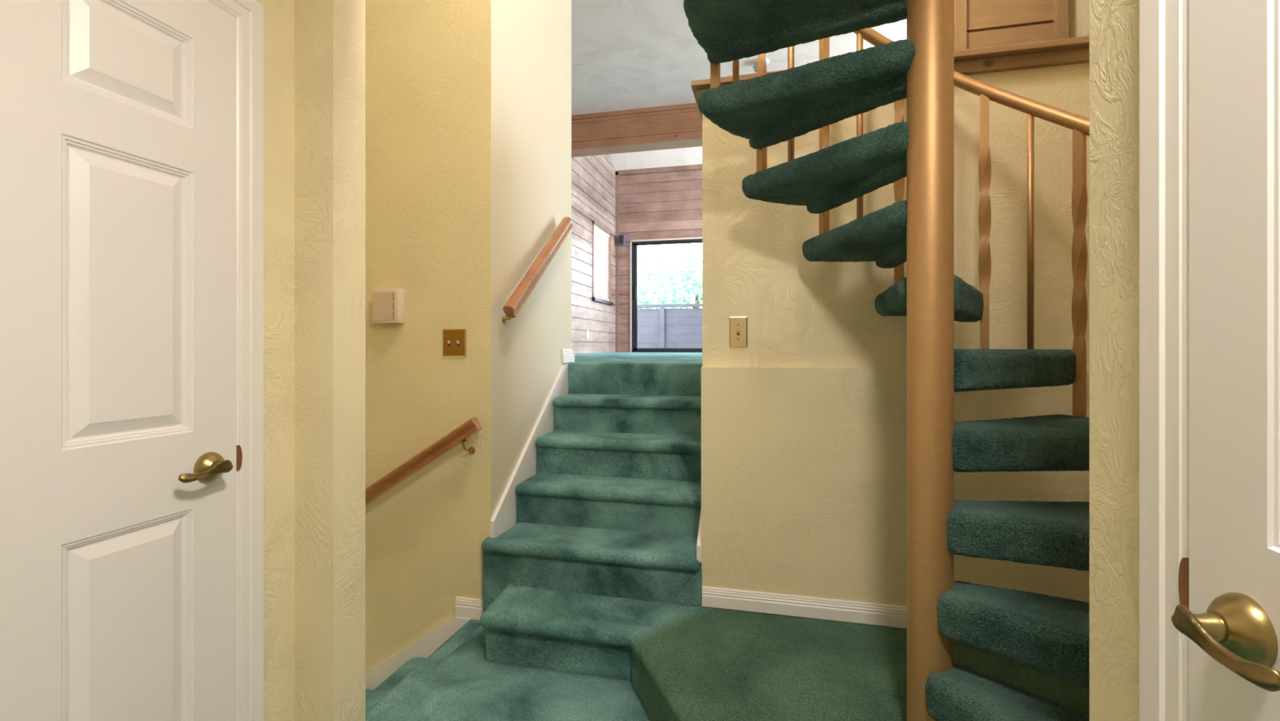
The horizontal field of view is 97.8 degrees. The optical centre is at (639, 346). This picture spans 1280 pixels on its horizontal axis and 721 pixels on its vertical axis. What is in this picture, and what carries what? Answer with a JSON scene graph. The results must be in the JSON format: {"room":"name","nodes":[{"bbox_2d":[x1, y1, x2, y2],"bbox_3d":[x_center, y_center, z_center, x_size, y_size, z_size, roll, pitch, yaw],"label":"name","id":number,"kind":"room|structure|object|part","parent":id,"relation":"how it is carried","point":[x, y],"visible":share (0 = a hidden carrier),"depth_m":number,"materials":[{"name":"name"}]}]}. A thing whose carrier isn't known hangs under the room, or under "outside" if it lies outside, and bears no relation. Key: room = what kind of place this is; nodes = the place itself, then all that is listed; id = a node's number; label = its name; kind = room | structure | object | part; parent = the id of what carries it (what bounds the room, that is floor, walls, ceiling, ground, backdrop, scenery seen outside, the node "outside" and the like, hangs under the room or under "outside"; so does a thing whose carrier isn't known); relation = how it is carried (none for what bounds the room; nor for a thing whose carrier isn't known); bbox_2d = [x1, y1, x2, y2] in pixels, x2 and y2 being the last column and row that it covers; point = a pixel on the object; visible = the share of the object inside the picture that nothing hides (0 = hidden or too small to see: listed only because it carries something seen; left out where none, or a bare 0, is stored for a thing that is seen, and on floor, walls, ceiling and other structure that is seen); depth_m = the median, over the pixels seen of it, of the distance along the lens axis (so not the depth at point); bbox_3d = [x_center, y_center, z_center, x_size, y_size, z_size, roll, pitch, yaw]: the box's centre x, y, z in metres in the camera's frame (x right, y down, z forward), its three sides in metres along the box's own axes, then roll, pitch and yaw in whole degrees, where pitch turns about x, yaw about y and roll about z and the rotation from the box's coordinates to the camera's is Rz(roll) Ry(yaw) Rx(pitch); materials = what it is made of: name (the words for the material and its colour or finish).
{"room":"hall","nodes":[
{"label":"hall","id":0,"kind":"room"},
{"bbox_2d":[255,0,365,720],"bbox_3d":[-1.260,-0.633,0.183,0.264,4.165,2.970,0,0,13],"label":"wall","id":1,"kind":"structure","parent":0,"point":[314,51],"depth_m":1.50,"materials":[{"name":"beige paint"}]},
{"bbox_2d":[0,0,236,720],"bbox_3d":[-1.039,0.228,0.942,0.096,2.018,0.785,0,0,13],"label":"door","id":2,"kind":"structure","parent":1,"relation":"in","point":[118,117],"depth_m":1.09,"materials":[{"name":"white paint"}]},
{"bbox_3d":[-0.936,0.269,1.211,0.019,0.033,0.109,0,0,19],"label":"lever","id":3,"kind":"part","parent":2,"relation":"part of","materials":[{"name":"gold metal"}]},
{"bbox_3d":[-0.964,0.271,1.259,0.024,0.067,0.067,0,0,13],"label":"handle","id":4,"kind":"part","parent":2,"relation":"part of","materials":[{"name":"gold metal"}]},
{"bbox_2d":[206,0,263,720],"bbox_3d":[-1.126,0.197,0.963,0.160,2.104,0.933,0,0,13],"label":"door frame","id":5,"kind":"structure","parent":1,"relation":"attached to","point":[249,14],"depth_m":1.37,"materials":[{"name":"white paint"}]},
{"bbox_3d":[-0.962,0.265,1.339,0.004,0.062,0.014,0,0,13],"label":"strike plate","id":6,"kind":"part","parent":5,"relation":"part of","materials":[{"name":"brown metal"}]},
{"bbox_2d":[365,0,491,671],"bbox_3d":[-1.392,-0.034,2.802,1.488,5.365,0.139,0,0,13],"label":"wall","id":7,"kind":"structure","parent":0,"point":[428,62],"depth_m":2.64,"materials":[{"name":"beige paint"}]},
{"bbox_2d":[371,288,404,323],"bbox_3d":[-1.202,-0.193,2.660,0.146,0.160,0.052,0,0,13],"label":"wall box","id":8,"kind":"object","parent":7,"relation":"attached to","point":[388,305],"visible":1,"depth_m":2.63,"materials":[{"name":"beige plastic"}]},
{"bbox_3d":[-1.215,-0.193,2.638,0.106,0.132,0.004,0,0,13],"label":"panel","id":9,"kind":"part","parent":8,"relation":"part of","materials":[{"name":"beige plastic"}]},
{"bbox_2d":[365,617,474,689],"bbox_3d":[-1.381,1.824,2.715,1.450,1.150,0.020,0,0,13],"label":"trim","id":10,"kind":"structure","parent":7,"relation":"attached to","point":[425,646],"depth_m":2.63,"materials":[{"name":"white paint"}]},
{"bbox_2d":[365,417,482,505],"bbox_3d":[-1.337,0.738,2.662,1.298,0.850,0.108,0,0,13],"label":"handrail","id":11,"kind":"object","parent":7,"relation":"attached to","point":[459,435],"visible":0.41,"depth_m":2.53,"materials":[{"name":"brown wood"}]},
{"bbox_2d":[443,328,466,356],"bbox_3d":[-0.868,-0.019,2.596,0.121,0.130,0.020,0,0,13],"label":"light switch","id":12,"kind":"object","parent":7,"relation":"attached to","point":[454,340],"visible":1,"depth_m":2.60,"materials":[{"name":"gold metal"}]},
{"bbox_2d":[454,595,483,619],"bbox_3d":[-0.765,1.204,2.570,0.185,0.090,0.016,0,0,13],"label":"baseboard","id":13,"kind":"structure","parent":7,"relation":"attached to","point":[464,606],"depth_m":2.57,"materials":[{"name":"white paint"}]},
{"bbox_2d":[365,618,649,720],"bbox_3d":[-0.348,1.349,0.467,1.815,0.200,3.945,0,0,13],"label":"floor","id":14,"kind":"structure","parent":0,"point":[466,686],"depth_m":2.00,"materials":[{"name":"teal carpet"}]},
{"bbox_2d":[365,622,480,720],"bbox_3d":[-1.365,1.738,2.222,1.366,0.982,0.930,0,0,13],"label":"staircase","id":15,"kind":"structure","parent":14,"relation":"attached to","point":[397,695],"depth_m":2.26,"materials":[{"name":"teal carpet"}]},
{"bbox_2d":[481,361,702,612],"bbox_3d":[-0.102,0.672,2.943,0.998,1.154,1.170,0,0,13],"label":"staircase","id":16,"kind":"structure","parent":14,"relation":"on","point":[611,506],"depth_m":2.70,"materials":[{"name":"teal carpet"}]},
{"bbox_2d":[491,0,571,517],"bbox_3d":[-0.629,-0.633,3.089,0.138,4.165,1.045,0,0,13],"label":"wall","id":17,"kind":"structure","parent":0,"point":[531,39],"depth_m":2.94,"materials":[{"name":"beige paint"}]},
{"bbox_2d":[490,363,568,537],"bbox_3d":[-0.563,0.624,3.027,0.019,1.050,0.975,0,0,13],"label":"trim","id":18,"kind":"structure","parent":17,"relation":"attached to","point":[504,517],"depth_m":2.90,"materials":[{"name":"white paint"}]},
{"bbox_2d":[502,217,572,323],"bbox_3d":[-0.540,-0.442,2.959,0.099,0.655,0.795,0,0,13],"label":"handrail","id":19,"kind":"object","parent":17,"relation":"attached to","point":[521,294],"visible":1,"depth_m":2.84,"materials":[{"name":"brown wood"}]},
{"bbox_2d":[561,349,574,363],"bbox_3d":[-0.518,0.055,3.518,0.154,0.084,0.191,0,0,13],"label":"baseboard","id":20,"kind":"structure","parent":17,"relation":"attached to","point":[567,355],"depth_m":3.48,"materials":[{"name":"white paint"}]},
{"bbox_2d":[571,154,615,353],"bbox_3d":[-1.275,-2.527,7.256,0.140,5.248,6.760,0,0,13],"label":"wall","id":21,"kind":"structure","parent":0,"point":[593,177],"depth_m":8.93,"materials":[{"name":"brown wood"}]},
{"bbox_2d":[591,220,613,305],"bbox_3d":[-0.684,-1.401,9.573,0.170,1.300,1.080,0,0,13],"label":"window","id":22,"kind":"structure","parent":21,"relation":"in","point":[593,298],"depth_m":9.81,"materials":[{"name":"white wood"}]},
{"bbox_3d":[-0.750,-1.416,9.588,0.005,1.190,0.960,0,0,13],"label":"pane","id":23,"kind":"part","parent":22,"relation":"part of","materials":[{"name":"clear glass"}]},
{"bbox_2d":[594,225,609,300],"bbox_3d":[-0.679,-1.419,9.572,0.050,1.175,0.940,0,0,13],"label":"window blind","id":24,"kind":"object","parent":22,"relation":"attached to","point":[601,240],"visible":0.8,"depth_m":9.61,"materials":[{"name":"white fabric"}]},
{"bbox_3d":[-0.679,-1.988,9.572,0.050,0.035,0.940,0,0,13],"label":"head rail","id":25,"kind":"part","parent":24,"relation":"part of","materials":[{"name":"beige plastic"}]},
{"bbox_3d":[-0.635,-0.776,9.561,0.070,0.050,1.080,0,0,13],"label":"sill","id":26,"kind":"part","parent":22,"relation":"part of","materials":[{"name":"brown metal"}]},
{"bbox_2d":[566,351,702,363],"bbox_3d":[1.569,0.223,6.035,5.960,0.252,7.530,0,0,13],"label":"floor","id":27,"kind":"structure","parent":0,"point":[628,357],"depth_m":5.32,"materials":[{"name":"teal carpet"}]},
{"bbox_2d":[609,146,702,170],"bbox_3d":[2.000,-4.152,7.922,6.200,1.908,3.940,0,0,13],"label":"ceiling","id":28,"kind":"structure","parent":0,"point":[692,155],"depth_m":9.98,"materials":[{"name":"beige paint"}]},
{"bbox_2d":[618,168,702,351],"bbox_3d":[2.462,-1.637,9.765,5.960,3.468,0.140,0,0,13],"label":"wall","id":29,"kind":"structure","parent":0,"point":[667,204],"depth_m":10.23,"materials":[{"name":"brown wood"}]},
{"bbox_2d":[618,234,625,245],"bbox_3d":[-0.327,-1.971,10.291,0.100,0.180,0.136,0,0,13],"label":"speaker","id":30,"kind":"object","parent":29,"relation":"attached to","point":[622,237],"visible":1,"depth_m":10.23},
{"bbox_2d":[618,235,623,244],"bbox_3d":[-0.342,-1.971,10.229,0.084,0.160,0.008,0,0,13],"label":"grille","id":31,"kind":"object","parent":30,"relation":"attached to","point":[620,237],"depth_m":10.23,"materials":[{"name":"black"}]},
{"bbox_2d":[615,164,702,351],"bbox_3d":[2.443,-1.602,9.685,5.960,3.398,0.025,0,0,13],"label":"trim","id":32,"kind":"structure","parent":29,"relation":"attached to","point":[697,166],"depth_m":10.35,"materials":[{"name":"brown wood"}]},
{"bbox_2d":[630,236,702,351],"bbox_3d":[0.736,-0.937,10.094,1.886,2.068,0.025,0,0,13],"label":"trim","id":33,"kind":"structure","parent":29,"relation":"attached to","point":[696,237],"depth_m":10.30,"materials":[{"name":"beige"}]},
{"bbox_2d":[631,238,702,352],"bbox_3d":[0.752,-0.922,10.159,1.830,2.038,0.130,0,0,13],"label":"door","id":34,"kind":"structure","parent":29,"relation":"in","point":[634,244],"depth_m":10.31,"materials":[{"name":"brown metal"}]},
{"bbox_3d":[-0.089,-1.003,10.319,0.030,0.240,0.050,0,0,13],"label":"handle","id":35,"kind":"part","parent":34,"relation":"part of","materials":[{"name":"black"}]},
{"bbox_2d":[571,0,906,115],"bbox_3d":[0.870,-2.776,3.416,6.300,0.120,5.350,0,0,13],"label":"ceiling","id":36,"kind":"structure","parent":0,"point":[626,55],"depth_m":5.18,"materials":[{"name":"beige paint"}]},
{"bbox_2d":[571,102,702,157],"bbox_3d":[1.587,-2.517,6.109,5.960,0.400,0.260,0,0,13],"label":"beam","id":37,"kind":"structure","parent":36,"relation":"attached to","point":[677,126],"depth_m":6.39,"materials":[{"name":"brown wood"}]},
{"bbox_2d":[752,57,768,72],"bbox_3d":[1.154,-2.670,5.317,0.153,0.109,0.150,0,0,13],"label":"ceiling spotlight","id":38,"kind":"object","parent":36,"relation":"attached to","point":[755,61],"visible":0.39,"depth_m":5.30,"materials":[{"name":"white plastic"}]},
{"bbox_2d":[480,584,1089,720],"bbox_3d":[0.393,1.153,1.585,2.368,0.192,1.337,0,0,13],"label":"platform","id":39,"kind":"object","parent":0,"point":[682,662],"visible":0.71,"depth_m":1.95,"materials":[{"name":"green carpet"}]},
{"bbox_2d":[683,0,1089,720],"bbox_3d":[0.851,-0.829,1.587,1.316,3.772,1.072,0,0,39],"label":"spiral staircase","id":40,"kind":"structure","parent":39,"relation":"on","point":[1050,634],"depth_m":1.48,"materials":[{"name":"teal carpet"}]},
{"bbox_3d":[0.831,-1.139,1.726,1.295,1.746,0.813,0,0,13],"label":"handrail","id":41,"kind":"part","parent":40,"relation":"part of","materials":[{"name":"brown wood"}]},
{"bbox_2d":[701,62,1089,628],"bbox_3d":[1.093,0.202,2.612,1.490,2.495,1.010,0,0,13],"label":"wall","id":42,"kind":"structure","parent":0,"point":[804,425],"depth_m":2.18,"materials":[{"name":"beige paint"}]},
{"bbox_2d":[696,511,701,562],"bbox_3d":[0.360,0.626,2.788,0.019,1.055,1.009,0,0,13],"label":"trim","id":43,"kind":"structure","parent":42,"relation":"attached to","point":[699,539],"depth_m":2.30,"materials":[{"name":"white paint"}]},
{"bbox_2d":[728,315,747,347],"bbox_3d":[0.403,-0.061,2.289,0.074,0.129,0.020,0,0,13],"label":"light switch","id":44,"kind":"object","parent":42,"relation":"attached to","point":[738,326],"visible":1,"depth_m":2.29,"materials":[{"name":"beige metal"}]},
{"bbox_2d":[702,586,906,627],"bbox_3d":[0.977,1.019,2.113,1.485,0.076,0.016,0,0,13],"label":"baseboard","id":45,"kind":"structure","parent":42,"relation":"attached to","point":[855,611],"depth_m":2.19,"materials":[{"name":"white paint"}]},
{"bbox_2d":[690,35,1089,119],"bbox_3d":[1.075,-1.081,2.623,1.530,0.024,1.058,0,0,13],"label":"cap","id":46,"kind":"object","parent":42,"relation":"on","point":[1079,42],"visible":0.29,"depth_m":2.03,"materials":[{"name":"brown wood"}]},
{"bbox_2d":[697,47,1089,114],"bbox_3d":[1.088,-1.046,2.629,1.509,0.046,1.010,0,0,13],"label":"trim","id":47,"kind":"structure","parent":42,"relation":"attached to","point":[1077,55],"depth_m":2.04,"materials":[{"name":"brown wood"}]},
{"bbox_2d":[966,0,1053,49],"bbox_3d":[1.548,-1.309,2.469,0.420,2.804,0.300,0,0,13],"label":"wall panel","id":48,"kind":"object","parent":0,"point":[989,23],"visible":0.08,"depth_m":2.32,"materials":[{"name":"brown wood"}]},
{"bbox_2d":[954,0,1068,50],"bbox_3d":[1.550,-1.310,2.479,0.460,2.813,0.356,0,0,13],"label":"trim panel","id":49,"kind":"object","parent":48,"relation":"attached to","point":[1060,21],"visible":0.07,"depth_m":2.34,"materials":[{"name":"brown wood"}]},
{"bbox_2d":[1068,0,1089,38],"bbox_3d":[1.136,-1.183,4.227,6.240,3.065,4.050,0,0,13],"label":"wall","id":50,"kind":"structure","parent":0,"point":[1078,10],"depth_m":2.28,"materials":[{"name":"beige paint"}]},
{"bbox_2d":[1089,0,1139,720],"bbox_3d":[0.782,-0.633,-0.511,0.840,4.165,2.570,0,0,13],"label":"wall","id":51,"kind":"structure","parent":0,"point":[1114,24],"depth_m":0.77,"materials":[{"name":"beige paint"}]},
{"bbox_2d":[1139,0,1189,720],"bbox_3d":[0.576,0.194,0.217,0.140,2.111,0.947,0,0,13],"label":"door frame","id":52,"kind":"structure","parent":51,"relation":"attached to","point":[1164,24],"depth_m":0.66,"materials":[{"name":"white paint"}]},
{"bbox_3d":[0.609,0.265,0.624,0.004,0.062,0.014,0,0,13],"label":"strike plate","id":53,"kind":"part","parent":52,"relation":"part of","materials":[{"name":"brown metal"}]},
{"bbox_2d":[1171,0,1279,720],"bbox_3d":[0.500,0.228,0.235,0.096,2.018,0.785,0,0,13],"label":"door","id":54,"kind":"structure","parent":51,"relation":"in","point":[1231,624],"depth_m":0.55,"materials":[{"name":"white paint"}]},
{"bbox_3d":[0.527,0.271,0.511,0.019,0.033,0.109,0,0,8],"label":"lever","id":55,"kind":"part","parent":54,"relation":"part of","materials":[{"name":"gold metal"}]},
{"bbox_3d":[0.574,0.273,0.541,0.024,0.067,0.067,0,0,13],"label":"handle","id":56,"kind":"part","parent":54,"relation":"part of","materials":[{"name":"gold metal"}]},
{"label":"outside","id":57,"kind":"structure","parent":0,"visible":0},
{"bbox_3d":[1.271,0.189,11.747,15.000,0.120,3.160,0,0,13],"label":"deck","id":58,"kind":"object","parent":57,"visible":0},
{"bbox_2d":[613,303,702,352],"bbox_3d":[1.329,-0.444,13.060,12.500,1.145,0.140,0,0,13],"label":"fence","id":59,"kind":"object","parent":58,"relation":"on","point":[661,327],"visible":0.09,"depth_m":13.18,"materials":[{"name":"grey wood"}]},
{"bbox_3d":[0.527,-0.408,13.210,0.110,1.075,0.059,0,0,13],"label":"post","id":60,"kind":"part","parent":59,"relation":"part of","materials":[{"name":"grey wood"}]},
{"bbox_3d":[1.330,-0.981,13.065,12.500,0.070,0.130,0,0,13],"label":"rail","id":61,"kind":"part","parent":59,"relation":"part of","materials":[{"name":"grey wood"}]},
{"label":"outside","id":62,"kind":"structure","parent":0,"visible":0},
{"bbox_3d":[3.675,0.949,36.807,70.000,0.200,46.700,0,0,13],"label":"yard","id":63,"kind":"structure","parent":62,"visible":0},
{"bbox_2d":[637,285,656,309],"bbox_3d":[-0.476,-0.502,17.116,1.818,2.717,2.370,0,0,-33],"label":"tree","id":64,"kind":"object","parent":63,"relation":"on","point":[642,300],"visible":0.03,"depth_m":16.45,"materials":[{"name":"green plant"}]},
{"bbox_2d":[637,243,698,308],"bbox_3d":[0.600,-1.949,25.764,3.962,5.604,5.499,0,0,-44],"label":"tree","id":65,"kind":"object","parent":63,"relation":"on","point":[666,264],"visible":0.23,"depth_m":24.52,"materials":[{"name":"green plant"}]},
{"bbox_2d":[641,253,702,308],"bbox_3d":[1.792,-1.278,19.462,3.331,4.265,3.760,0,0,13],"label":"tree","id":66,"kind":"object","parent":63,"relation":"on","point":[696,283],"visible":0.39,"depth_m":18.83,"materials":[{"name":"green plant"}]}
]}

